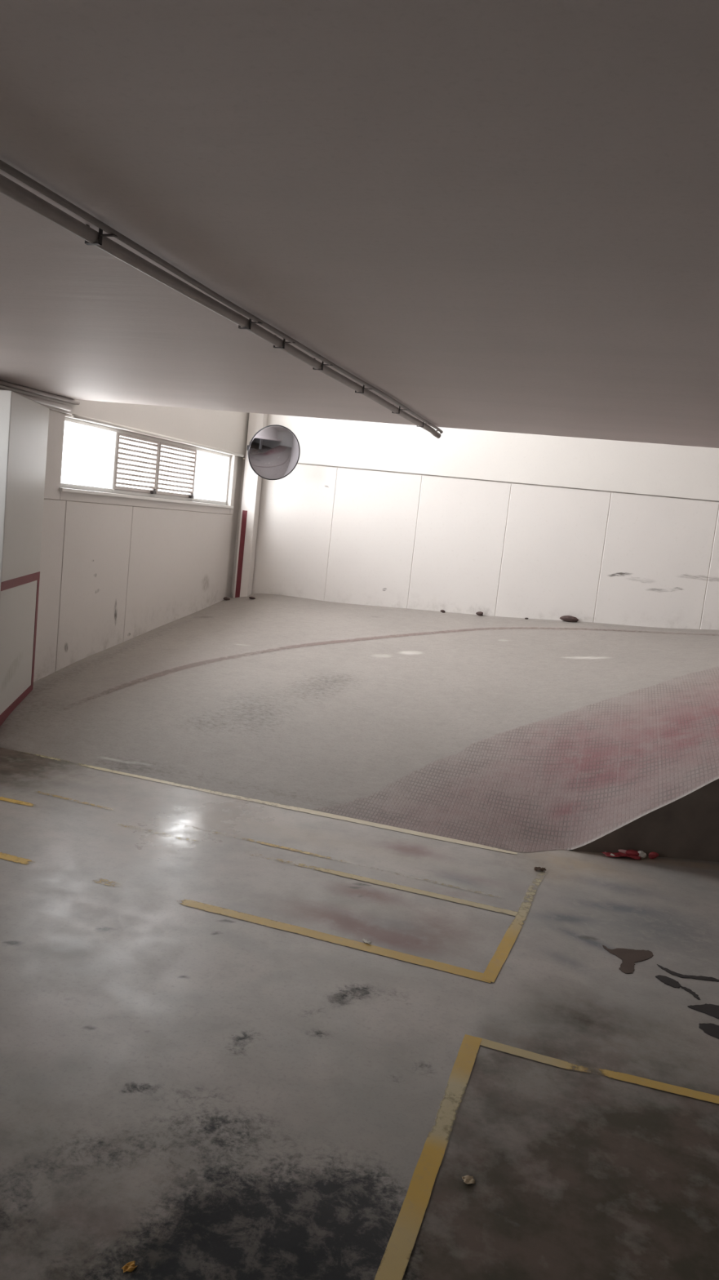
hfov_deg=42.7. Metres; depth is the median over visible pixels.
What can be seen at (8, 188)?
conduit
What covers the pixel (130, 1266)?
dry leaf
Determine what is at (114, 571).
wall
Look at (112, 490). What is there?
window
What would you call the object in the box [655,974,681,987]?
puddle
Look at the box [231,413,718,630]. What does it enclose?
wall
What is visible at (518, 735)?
ramp
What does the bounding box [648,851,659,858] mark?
wrapper
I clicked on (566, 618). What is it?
stone
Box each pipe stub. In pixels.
[0,380,79,404]
[0,387,72,411]
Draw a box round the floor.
[0,747,718,1279]
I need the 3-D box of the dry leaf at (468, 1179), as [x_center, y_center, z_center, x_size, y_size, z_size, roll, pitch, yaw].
[0.289,1.431,2.437,0.033,0.010,0.034,4,8,-12]
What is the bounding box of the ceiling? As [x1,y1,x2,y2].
[0,0,718,448]
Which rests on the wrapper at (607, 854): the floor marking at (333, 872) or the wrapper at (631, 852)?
the wrapper at (631, 852)
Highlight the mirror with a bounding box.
[246,424,300,479]
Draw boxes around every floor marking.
[0,796,518,915]
[0,852,491,982]
[26,752,517,854]
[37,791,493,896]
[374,1034,482,1279]
[476,1036,718,1103]
[480,871,546,982]
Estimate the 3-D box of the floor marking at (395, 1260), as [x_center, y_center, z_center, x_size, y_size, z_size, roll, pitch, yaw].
[0.095,1.443,2.201,0.078,0.001,1.968,8,8,16]
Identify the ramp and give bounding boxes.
[0,593,718,862]
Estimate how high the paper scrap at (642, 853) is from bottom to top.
0.044 m
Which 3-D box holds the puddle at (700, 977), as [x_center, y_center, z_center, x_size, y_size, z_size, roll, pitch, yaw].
[1.349,1.373,3.765,0.252,0.002,0.072,8,8,16]
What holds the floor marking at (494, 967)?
on the floor
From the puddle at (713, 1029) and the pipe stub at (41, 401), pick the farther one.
the pipe stub at (41, 401)
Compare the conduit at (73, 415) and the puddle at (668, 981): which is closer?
the puddle at (668, 981)
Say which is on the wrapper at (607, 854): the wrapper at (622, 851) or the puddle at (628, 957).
the wrapper at (622, 851)
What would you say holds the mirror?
attached to the column
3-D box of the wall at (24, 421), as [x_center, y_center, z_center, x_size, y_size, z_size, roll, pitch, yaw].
[-2.380,-0.501,6.364,0.502,2.282,0.931,8,8,16]
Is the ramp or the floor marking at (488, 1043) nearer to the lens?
the floor marking at (488, 1043)
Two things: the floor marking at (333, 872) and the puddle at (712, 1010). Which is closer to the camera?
the puddle at (712, 1010)
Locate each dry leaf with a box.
[120,1261,137,1272]
[462,1174,475,1183]
[534,866,546,871]
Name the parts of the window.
louvre panel, sill, handle, louvre panel, handle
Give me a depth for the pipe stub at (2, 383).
6.64 m
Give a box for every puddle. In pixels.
[602,945,653,973]
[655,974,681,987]
[657,964,718,982]
[680,986,701,999]
[688,1003,718,1018]
[699,1022,718,1039]
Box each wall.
[0,385,249,681]
[0,389,48,725]
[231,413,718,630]
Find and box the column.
[233,413,267,597]
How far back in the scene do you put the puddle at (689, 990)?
3.62 m
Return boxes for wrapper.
[601,851,641,859]
[617,848,626,853]
[626,849,639,856]
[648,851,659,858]
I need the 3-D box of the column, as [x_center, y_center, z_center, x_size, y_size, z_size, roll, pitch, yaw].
[-1.139,-2.254,10.159,0.172,5.020,0.128,8,8,16]
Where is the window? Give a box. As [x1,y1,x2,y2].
[58,417,233,508]
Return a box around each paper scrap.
[361,938,371,943]
[638,850,646,858]
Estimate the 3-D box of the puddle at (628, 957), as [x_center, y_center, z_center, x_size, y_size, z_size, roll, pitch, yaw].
[1.150,1.342,3.842,0.212,0.002,0.242,6,7,1]
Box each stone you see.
[475,611,483,615]
[560,615,578,622]
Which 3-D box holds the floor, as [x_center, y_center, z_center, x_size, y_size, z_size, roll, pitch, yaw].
[0.305,1.641,1.507,10.600,0.160,17.140,8,8,16]
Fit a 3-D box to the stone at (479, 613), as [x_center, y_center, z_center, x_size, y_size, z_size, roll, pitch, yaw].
[1.264,-0.277,9.677,0.080,0.048,0.059,7,8,10]
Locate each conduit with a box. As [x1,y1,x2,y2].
[0,160,443,438]
[71,413,244,457]
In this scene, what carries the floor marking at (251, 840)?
on the floor
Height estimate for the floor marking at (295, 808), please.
0.001 m
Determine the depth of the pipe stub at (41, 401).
6.74 m
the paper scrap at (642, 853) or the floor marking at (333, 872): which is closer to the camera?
the floor marking at (333, 872)
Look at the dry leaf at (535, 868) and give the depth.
4.77 m
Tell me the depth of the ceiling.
2.00 m
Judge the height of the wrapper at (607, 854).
0.019 m
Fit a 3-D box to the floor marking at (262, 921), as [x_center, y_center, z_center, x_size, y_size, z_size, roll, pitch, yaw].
[-0.582,1.149,3.895,2.317,0.001,0.113,8,8,16]
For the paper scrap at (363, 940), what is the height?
0.010 m

